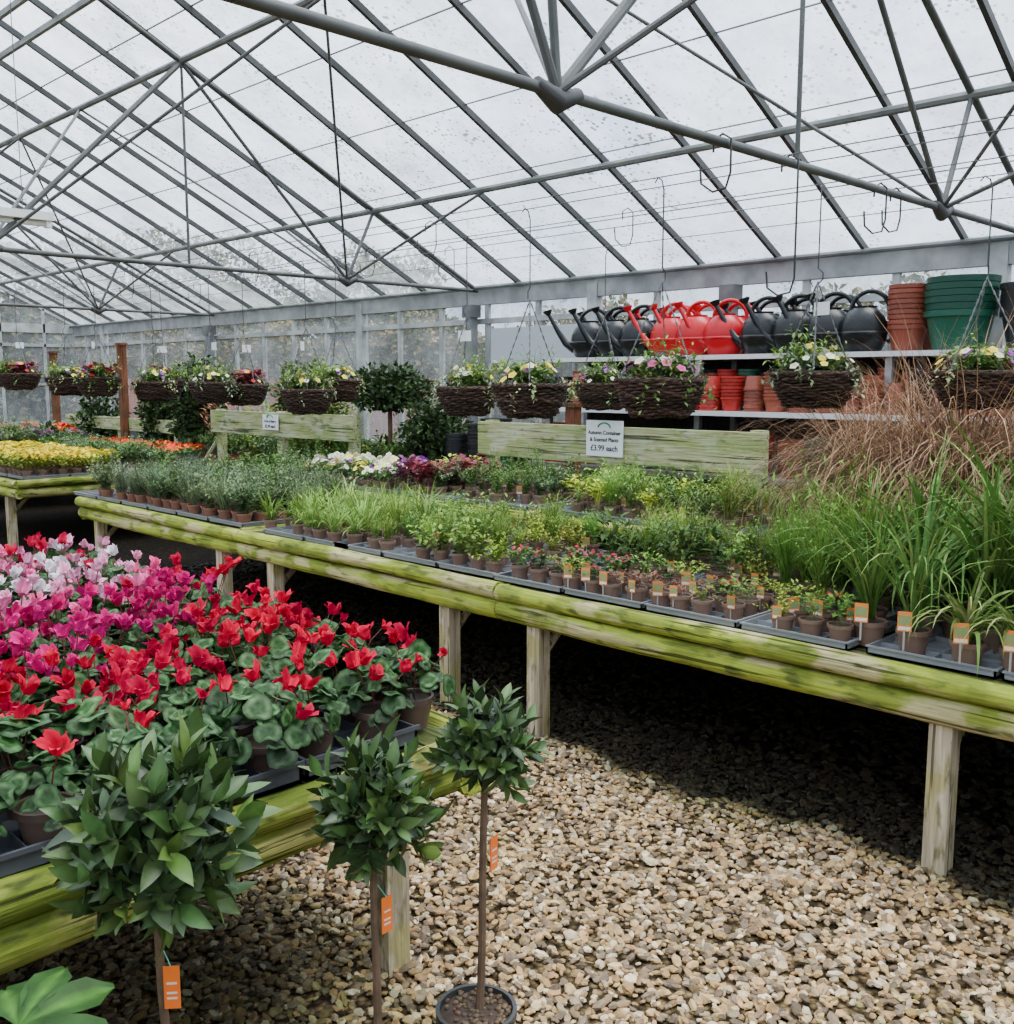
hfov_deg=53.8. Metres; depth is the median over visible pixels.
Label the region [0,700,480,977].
bench
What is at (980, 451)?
bronze sedge
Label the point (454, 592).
bench
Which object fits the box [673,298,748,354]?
watering can
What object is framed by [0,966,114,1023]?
plant
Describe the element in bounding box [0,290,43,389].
hanging basket
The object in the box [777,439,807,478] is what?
stack
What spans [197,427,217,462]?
pots
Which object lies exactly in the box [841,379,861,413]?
stack
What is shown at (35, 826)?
potted plant
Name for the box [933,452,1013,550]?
potted grass
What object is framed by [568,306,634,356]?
watering can
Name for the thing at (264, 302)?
tree
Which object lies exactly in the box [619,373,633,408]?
stack
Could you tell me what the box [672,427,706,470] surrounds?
stack
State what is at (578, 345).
watering can
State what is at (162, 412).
potted shrub
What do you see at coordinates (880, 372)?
stack
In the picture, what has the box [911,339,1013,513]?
bronze sedge
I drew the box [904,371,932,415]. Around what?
stack
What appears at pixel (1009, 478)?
bronze sedge
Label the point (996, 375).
hanging basket
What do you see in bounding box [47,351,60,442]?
timber post
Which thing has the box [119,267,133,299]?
hook
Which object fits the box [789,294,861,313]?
watering can
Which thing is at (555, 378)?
stack
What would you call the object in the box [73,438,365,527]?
pots
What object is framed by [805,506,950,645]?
potted grass
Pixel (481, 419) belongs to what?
stack
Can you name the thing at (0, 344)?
hanging basket
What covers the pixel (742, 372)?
stack
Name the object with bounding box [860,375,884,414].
stack
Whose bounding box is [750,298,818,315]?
watering can
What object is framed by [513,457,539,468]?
stack
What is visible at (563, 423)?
stack
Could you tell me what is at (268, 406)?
perennials
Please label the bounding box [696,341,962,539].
bronze sedge
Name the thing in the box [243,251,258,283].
hook
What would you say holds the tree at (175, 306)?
on the floor
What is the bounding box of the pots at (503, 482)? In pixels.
[431,444,592,510]
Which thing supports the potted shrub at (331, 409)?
on the floor
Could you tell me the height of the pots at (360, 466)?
0.231 m
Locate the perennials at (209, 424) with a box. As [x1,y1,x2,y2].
[199,403,241,459]
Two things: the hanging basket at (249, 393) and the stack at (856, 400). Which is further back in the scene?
the hanging basket at (249, 393)
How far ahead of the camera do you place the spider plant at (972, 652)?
3.18 m
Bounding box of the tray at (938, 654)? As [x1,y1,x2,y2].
[865,618,1013,682]
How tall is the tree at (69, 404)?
5.222 m
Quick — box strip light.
[0,207,54,228]
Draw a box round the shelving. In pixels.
[527,348,1013,506]
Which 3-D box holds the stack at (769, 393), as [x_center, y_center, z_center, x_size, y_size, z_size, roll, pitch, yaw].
[1.654,-0.737,6.151,0.161,0.244,0.158,-7,10,-45]
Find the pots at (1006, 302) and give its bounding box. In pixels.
[999,282,1013,347]
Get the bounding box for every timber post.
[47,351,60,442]
[115,343,130,438]
[563,403,581,488]
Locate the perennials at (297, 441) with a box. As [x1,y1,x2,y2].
[295,438,323,461]
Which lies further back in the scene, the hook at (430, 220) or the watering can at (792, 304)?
the watering can at (792, 304)
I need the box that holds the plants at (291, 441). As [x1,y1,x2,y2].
[286,437,348,462]
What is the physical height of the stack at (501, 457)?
0.336 m
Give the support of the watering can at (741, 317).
on the shelving
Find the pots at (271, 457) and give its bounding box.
[212,437,331,478]
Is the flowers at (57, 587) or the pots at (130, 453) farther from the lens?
the pots at (130, 453)
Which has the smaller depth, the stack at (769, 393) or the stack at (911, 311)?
the stack at (911, 311)
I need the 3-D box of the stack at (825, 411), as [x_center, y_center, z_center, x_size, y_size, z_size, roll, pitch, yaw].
[1.889,-0.696,5.920,0.158,0.222,0.158,-7,10,-45]
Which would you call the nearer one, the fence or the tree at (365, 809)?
the tree at (365, 809)
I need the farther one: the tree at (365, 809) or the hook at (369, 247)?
the hook at (369, 247)
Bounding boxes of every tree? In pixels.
[0,238,168,421]
[39,705,282,1023]
[61,222,269,406]
[146,229,322,351]
[269,241,484,347]
[298,714,453,1023]
[420,677,554,1023]
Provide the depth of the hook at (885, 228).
4.34 m
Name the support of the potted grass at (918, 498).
on the bench at (953, 703)
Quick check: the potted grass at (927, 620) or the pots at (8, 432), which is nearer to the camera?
the potted grass at (927, 620)
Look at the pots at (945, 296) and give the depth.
5.48 m
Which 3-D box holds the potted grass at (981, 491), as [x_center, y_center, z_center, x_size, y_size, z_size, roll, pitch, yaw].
[1.937,0.048,3.527,0.861,0.822,0.990,-3,8,-22]
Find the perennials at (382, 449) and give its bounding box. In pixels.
[361,429,414,464]
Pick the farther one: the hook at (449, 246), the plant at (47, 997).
the hook at (449, 246)
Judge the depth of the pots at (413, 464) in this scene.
6.69 m
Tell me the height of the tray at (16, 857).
0.054 m
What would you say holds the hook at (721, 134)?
hanging from the roof frame
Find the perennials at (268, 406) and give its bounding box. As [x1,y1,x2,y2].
[242,400,276,455]
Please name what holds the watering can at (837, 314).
on the shelving
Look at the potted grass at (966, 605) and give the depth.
3.79 m
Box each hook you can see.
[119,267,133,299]
[188,282,200,303]
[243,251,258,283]
[359,247,374,277]
[417,220,436,256]
[438,246,454,279]
[614,208,633,246]
[699,133,732,192]
[765,154,799,295]
[863,182,887,233]
[881,187,901,232]
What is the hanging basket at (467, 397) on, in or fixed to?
hanging from the roof frame
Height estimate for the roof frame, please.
2.925 m
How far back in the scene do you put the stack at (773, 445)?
6.31 m
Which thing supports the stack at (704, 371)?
in the shelving
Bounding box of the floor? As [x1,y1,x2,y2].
[0,495,1013,1023]
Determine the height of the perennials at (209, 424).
0.627 m
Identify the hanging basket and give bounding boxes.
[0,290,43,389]
[0,344,13,386]
[44,286,87,395]
[72,281,122,396]
[129,284,185,401]
[133,290,193,397]
[180,275,238,403]
[215,280,273,405]
[277,260,340,414]
[314,266,365,401]
[429,236,502,416]
[483,208,575,418]
[570,246,630,410]
[606,178,717,418]
[761,185,866,408]
[924,176,1013,410]
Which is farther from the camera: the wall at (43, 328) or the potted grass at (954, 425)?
the wall at (43, 328)
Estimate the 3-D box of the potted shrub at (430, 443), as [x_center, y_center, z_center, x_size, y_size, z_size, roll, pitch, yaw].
[-0.584,-0.241,8.424,0.719,1.492,0.728,0,7,0]
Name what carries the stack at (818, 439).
in the shelving
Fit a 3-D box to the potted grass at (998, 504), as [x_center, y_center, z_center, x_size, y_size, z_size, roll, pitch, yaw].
[1.716,0.047,3.318,0.811,0.877,1.019,-7,10,-41]
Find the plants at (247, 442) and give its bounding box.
[227,433,277,467]
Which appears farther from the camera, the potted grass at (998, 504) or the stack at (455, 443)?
the stack at (455, 443)
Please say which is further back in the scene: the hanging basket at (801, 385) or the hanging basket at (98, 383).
the hanging basket at (98, 383)
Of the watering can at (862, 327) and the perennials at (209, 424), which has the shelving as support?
the watering can at (862, 327)
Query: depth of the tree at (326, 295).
23.76 m
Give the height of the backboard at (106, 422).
1.140 m
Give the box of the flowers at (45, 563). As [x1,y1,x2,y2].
[0,531,160,603]
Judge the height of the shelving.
1.770 m
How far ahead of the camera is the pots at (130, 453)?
10.55 m
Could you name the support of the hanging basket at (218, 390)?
hanging from the roof frame
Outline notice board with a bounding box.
[489,324,577,417]
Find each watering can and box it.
[543,308,609,357]
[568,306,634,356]
[577,310,636,322]
[591,304,659,356]
[606,308,664,355]
[623,302,691,355]
[634,305,695,320]
[648,300,717,354]
[659,304,723,318]
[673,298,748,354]
[693,303,754,353]
[710,296,783,353]
[720,300,789,317]
[739,294,817,352]
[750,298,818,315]
[772,291,855,351]
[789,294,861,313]
[804,289,889,351]
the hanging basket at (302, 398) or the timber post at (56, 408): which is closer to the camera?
the hanging basket at (302, 398)
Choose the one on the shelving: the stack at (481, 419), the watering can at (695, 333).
the watering can at (695, 333)
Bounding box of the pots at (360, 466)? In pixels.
[303,451,457,493]
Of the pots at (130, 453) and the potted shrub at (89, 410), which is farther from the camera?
the potted shrub at (89, 410)
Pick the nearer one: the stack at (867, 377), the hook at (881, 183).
the hook at (881, 183)
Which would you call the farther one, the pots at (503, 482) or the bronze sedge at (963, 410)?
the pots at (503, 482)
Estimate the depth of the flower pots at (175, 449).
10.79 m
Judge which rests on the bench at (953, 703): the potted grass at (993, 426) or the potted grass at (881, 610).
the potted grass at (881, 610)
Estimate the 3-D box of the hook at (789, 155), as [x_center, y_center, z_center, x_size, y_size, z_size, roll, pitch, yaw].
[1.027,-1.068,3.736,0.112,0.515,0.008,4,8,28]
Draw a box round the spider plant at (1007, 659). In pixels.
[941,565,1013,671]
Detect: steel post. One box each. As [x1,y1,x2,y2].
[202,325,215,453]
[462,305,480,423]
[718,284,742,314]
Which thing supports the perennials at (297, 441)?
on the bench
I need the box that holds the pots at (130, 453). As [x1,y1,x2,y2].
[39,431,172,471]
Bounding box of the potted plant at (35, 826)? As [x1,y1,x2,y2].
[0,729,92,845]
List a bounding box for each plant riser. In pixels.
[307,488,540,529]
[537,514,973,584]
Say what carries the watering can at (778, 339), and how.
on the shelving
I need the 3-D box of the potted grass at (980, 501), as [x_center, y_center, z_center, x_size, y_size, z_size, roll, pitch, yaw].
[1.727,0.199,3.000,0.826,0.659,0.757,-1,7,-6]
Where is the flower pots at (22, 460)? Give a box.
[0,439,121,479]
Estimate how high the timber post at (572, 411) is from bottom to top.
1.450 m
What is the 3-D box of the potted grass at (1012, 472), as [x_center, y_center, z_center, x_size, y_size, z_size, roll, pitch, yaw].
[1.930,0.034,3.762,0.942,0.787,0.820,6,9,37]
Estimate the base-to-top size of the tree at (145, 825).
1.015 m
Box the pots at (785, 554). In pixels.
[742,444,979,620]
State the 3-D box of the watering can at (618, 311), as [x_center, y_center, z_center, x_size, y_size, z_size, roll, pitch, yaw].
[0.788,-1.348,7.566,0.553,0.369,0.245,4,8,26]
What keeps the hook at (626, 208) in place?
hanging from the roof frame
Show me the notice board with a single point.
(501, 340)
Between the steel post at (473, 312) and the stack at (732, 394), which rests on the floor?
the steel post at (473, 312)
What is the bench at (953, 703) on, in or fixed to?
on the floor
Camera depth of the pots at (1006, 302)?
5.33 m
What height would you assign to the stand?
0.900 m
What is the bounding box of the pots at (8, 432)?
[0,413,94,444]
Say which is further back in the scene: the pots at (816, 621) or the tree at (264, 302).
the tree at (264, 302)
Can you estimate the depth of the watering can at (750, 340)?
6.36 m
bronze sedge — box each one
[683,320,1012,555]
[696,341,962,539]
[731,295,1013,522]
[758,302,1013,561]
[767,276,1013,536]
[834,284,1013,523]
[846,302,1013,538]
[852,322,1013,531]
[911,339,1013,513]
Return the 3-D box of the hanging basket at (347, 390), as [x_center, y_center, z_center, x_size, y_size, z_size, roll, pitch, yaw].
[-1.238,-1.304,7.349,0.412,0.989,0.436,-2,8,-12]
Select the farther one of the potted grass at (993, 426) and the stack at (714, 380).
the stack at (714, 380)
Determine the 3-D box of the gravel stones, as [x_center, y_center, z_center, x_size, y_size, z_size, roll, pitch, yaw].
[-1.072,0.964,4.891,4.076,0.052,7.840,-7,10,-45]
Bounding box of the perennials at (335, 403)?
[333,403,375,452]
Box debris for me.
[0,0,1013,323]
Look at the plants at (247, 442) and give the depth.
10.13 m
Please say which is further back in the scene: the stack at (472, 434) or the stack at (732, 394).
the stack at (472, 434)
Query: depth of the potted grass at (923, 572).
3.34 m
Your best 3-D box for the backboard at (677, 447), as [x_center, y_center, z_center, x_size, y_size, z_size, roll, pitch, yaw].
[0.528,0.073,6.686,0.112,1.320,2.715,-7,10,-45]
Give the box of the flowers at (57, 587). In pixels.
[0,554,189,660]
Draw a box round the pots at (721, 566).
[532,490,815,595]
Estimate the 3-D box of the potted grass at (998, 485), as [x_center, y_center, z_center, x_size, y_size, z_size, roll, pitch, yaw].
[1.720,0.084,3.514,0.924,0.752,0.786,1,8,9]
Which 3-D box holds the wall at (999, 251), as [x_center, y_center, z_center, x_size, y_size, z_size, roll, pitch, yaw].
[0.354,-0.737,8.533,0.080,2.445,19.700,-7,10,-45]
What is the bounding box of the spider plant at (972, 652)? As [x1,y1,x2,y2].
[886,551,1013,673]
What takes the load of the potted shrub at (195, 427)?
on the floor
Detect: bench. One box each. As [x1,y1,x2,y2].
[0,473,131,548]
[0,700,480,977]
[74,496,416,595]
[236,516,687,704]
[494,547,1013,877]
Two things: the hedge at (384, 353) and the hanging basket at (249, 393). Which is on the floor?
the hedge at (384, 353)
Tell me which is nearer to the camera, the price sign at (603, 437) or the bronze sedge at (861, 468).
the bronze sedge at (861, 468)
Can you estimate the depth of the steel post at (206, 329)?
12.21 m
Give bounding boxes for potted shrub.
[70,395,130,440]
[131,365,188,456]
[163,351,228,457]
[266,354,333,442]
[309,377,354,460]
[350,359,440,452]
[394,397,473,463]
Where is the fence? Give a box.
[128,378,465,441]
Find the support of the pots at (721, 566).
on the bench at (953, 703)
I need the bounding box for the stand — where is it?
[483,466,564,485]
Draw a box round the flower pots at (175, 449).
[91,436,207,465]
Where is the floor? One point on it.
(51, 516)
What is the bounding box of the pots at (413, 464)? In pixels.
[385,453,505,499]
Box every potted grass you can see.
[771,434,1013,654]
[777,463,965,618]
[804,456,1013,637]
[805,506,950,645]
[812,425,1013,612]
[823,459,1013,637]
[863,410,1013,629]
[865,472,1013,635]
[879,442,1013,653]
[890,425,1013,530]
[891,460,1013,612]
[898,465,1011,610]
[919,501,1013,572]
[925,457,1013,524]
[931,426,1013,513]
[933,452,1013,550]
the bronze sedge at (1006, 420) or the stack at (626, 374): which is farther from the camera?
the stack at (626, 374)
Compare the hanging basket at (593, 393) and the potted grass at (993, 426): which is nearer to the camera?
the potted grass at (993, 426)
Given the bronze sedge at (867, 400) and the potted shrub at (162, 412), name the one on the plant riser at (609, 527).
the bronze sedge at (867, 400)
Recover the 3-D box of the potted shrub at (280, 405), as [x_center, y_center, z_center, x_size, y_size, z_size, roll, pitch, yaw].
[-2.051,-0.654,10.114,0.802,1.870,0.663,5,9,33]
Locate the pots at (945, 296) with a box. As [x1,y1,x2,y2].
[923,274,1001,349]
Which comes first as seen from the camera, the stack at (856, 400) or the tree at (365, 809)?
the tree at (365, 809)
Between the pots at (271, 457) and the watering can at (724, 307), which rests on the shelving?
the watering can at (724, 307)
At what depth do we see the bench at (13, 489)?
9.51 m
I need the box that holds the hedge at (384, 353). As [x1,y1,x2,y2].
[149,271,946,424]
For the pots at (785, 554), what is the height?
0.660 m
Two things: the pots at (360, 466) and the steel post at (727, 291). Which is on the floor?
the steel post at (727, 291)
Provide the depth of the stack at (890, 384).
5.58 m
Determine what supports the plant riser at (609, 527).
on the bench
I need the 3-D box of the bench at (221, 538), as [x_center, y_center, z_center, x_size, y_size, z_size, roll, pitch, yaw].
[-1.903,0.249,7.760,1.855,0.692,2.521,-7,10,-45]
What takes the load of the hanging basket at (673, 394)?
hanging from the roof frame
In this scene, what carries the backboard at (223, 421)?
on the floor
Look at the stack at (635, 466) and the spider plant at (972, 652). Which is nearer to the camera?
the spider plant at (972, 652)
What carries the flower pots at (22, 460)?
on the bench at (13, 489)
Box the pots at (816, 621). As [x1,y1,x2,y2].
[492,543,896,650]
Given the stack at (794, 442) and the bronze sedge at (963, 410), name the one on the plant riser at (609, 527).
the bronze sedge at (963, 410)
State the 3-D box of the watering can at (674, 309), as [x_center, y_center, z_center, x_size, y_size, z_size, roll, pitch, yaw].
[1.156,-1.301,7.201,0.553,0.369,0.245,4,8,25]
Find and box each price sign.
[262,414,278,429]
[586,420,623,457]
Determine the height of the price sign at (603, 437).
0.230 m
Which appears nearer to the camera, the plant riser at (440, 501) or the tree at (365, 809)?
the tree at (365, 809)
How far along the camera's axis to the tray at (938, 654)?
3.31 m
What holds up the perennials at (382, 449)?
on the bench
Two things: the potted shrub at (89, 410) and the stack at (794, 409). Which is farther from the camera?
the potted shrub at (89, 410)
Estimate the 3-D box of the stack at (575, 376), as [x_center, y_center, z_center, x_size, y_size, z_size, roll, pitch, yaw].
[0.529,-0.883,7.268,0.126,0.244,0.123,-7,10,-45]
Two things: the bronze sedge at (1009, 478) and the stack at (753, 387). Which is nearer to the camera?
the bronze sedge at (1009, 478)
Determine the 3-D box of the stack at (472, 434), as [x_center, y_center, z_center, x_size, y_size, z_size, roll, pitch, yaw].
[-0.198,-0.516,7.934,0.238,0.364,0.234,-7,10,-45]
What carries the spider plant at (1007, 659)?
on the tray at (938, 654)
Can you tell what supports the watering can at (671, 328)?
on the shelving
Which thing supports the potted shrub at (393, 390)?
on the floor
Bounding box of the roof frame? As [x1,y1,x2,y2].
[0,0,1013,336]
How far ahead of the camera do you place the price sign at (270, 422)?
9.29 m
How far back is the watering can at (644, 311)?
7.34 m
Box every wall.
[0,286,79,438]
[74,234,1011,485]
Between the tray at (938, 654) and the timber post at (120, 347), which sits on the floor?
the timber post at (120, 347)
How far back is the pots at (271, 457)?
8.21 m
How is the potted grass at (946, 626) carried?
on the tray at (938, 654)
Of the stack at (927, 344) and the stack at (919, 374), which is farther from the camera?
the stack at (927, 344)
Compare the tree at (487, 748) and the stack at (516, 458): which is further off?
the stack at (516, 458)
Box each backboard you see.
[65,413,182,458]
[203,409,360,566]
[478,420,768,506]
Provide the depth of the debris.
6.86 m
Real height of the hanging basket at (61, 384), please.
0.965 m
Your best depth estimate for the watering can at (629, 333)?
7.05 m
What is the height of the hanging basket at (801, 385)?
0.952 m
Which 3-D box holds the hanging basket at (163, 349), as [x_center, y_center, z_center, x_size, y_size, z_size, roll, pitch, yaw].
[-3.216,-1.552,9.248,0.430,0.990,0.492,7,10,43]
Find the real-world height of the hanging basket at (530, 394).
1.019 m
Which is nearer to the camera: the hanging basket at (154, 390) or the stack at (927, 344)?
the stack at (927, 344)
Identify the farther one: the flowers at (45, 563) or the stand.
the stand
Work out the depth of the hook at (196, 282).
8.72 m
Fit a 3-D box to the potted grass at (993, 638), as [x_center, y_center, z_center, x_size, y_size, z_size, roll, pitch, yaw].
[1.635,0.102,3.309,0.880,0.770,0.700,1,7,5]
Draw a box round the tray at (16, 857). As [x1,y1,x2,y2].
[0,662,419,878]
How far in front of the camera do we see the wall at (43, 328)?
14.93 m
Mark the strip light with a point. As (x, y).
(43, 219)
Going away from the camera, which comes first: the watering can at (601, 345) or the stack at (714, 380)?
the stack at (714, 380)
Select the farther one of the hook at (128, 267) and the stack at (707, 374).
the hook at (128, 267)
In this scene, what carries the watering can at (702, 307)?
on the shelving
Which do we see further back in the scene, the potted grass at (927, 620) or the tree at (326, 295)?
the tree at (326, 295)
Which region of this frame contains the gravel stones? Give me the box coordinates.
[0,559,1013,1023]
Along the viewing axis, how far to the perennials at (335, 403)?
9.62 m
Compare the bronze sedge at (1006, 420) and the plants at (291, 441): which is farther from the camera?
the plants at (291, 441)
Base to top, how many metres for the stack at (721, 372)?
0.266 m
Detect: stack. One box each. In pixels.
[444,433,467,461]
[467,423,485,459]
[480,418,512,421]
[500,456,514,470]
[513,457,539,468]
[539,422,564,461]
[554,377,572,406]
[571,373,584,407]
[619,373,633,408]
[635,466,658,468]
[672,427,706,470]
[699,376,721,410]
[703,370,717,375]
[704,373,717,375]
[717,369,738,409]
[720,376,744,410]
[738,369,760,410]
[743,376,764,411]
[746,434,776,475]
[763,372,785,411]
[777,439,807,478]
[787,407,812,412]
[805,437,854,481]
[815,408,835,413]
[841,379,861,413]
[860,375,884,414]
[877,368,900,413]
[883,383,905,414]
[887,283,927,350]
[900,375,907,394]
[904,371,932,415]
[922,329,931,349]
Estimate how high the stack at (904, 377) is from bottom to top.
0.222 m
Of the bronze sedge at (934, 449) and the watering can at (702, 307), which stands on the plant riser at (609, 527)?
the bronze sedge at (934, 449)

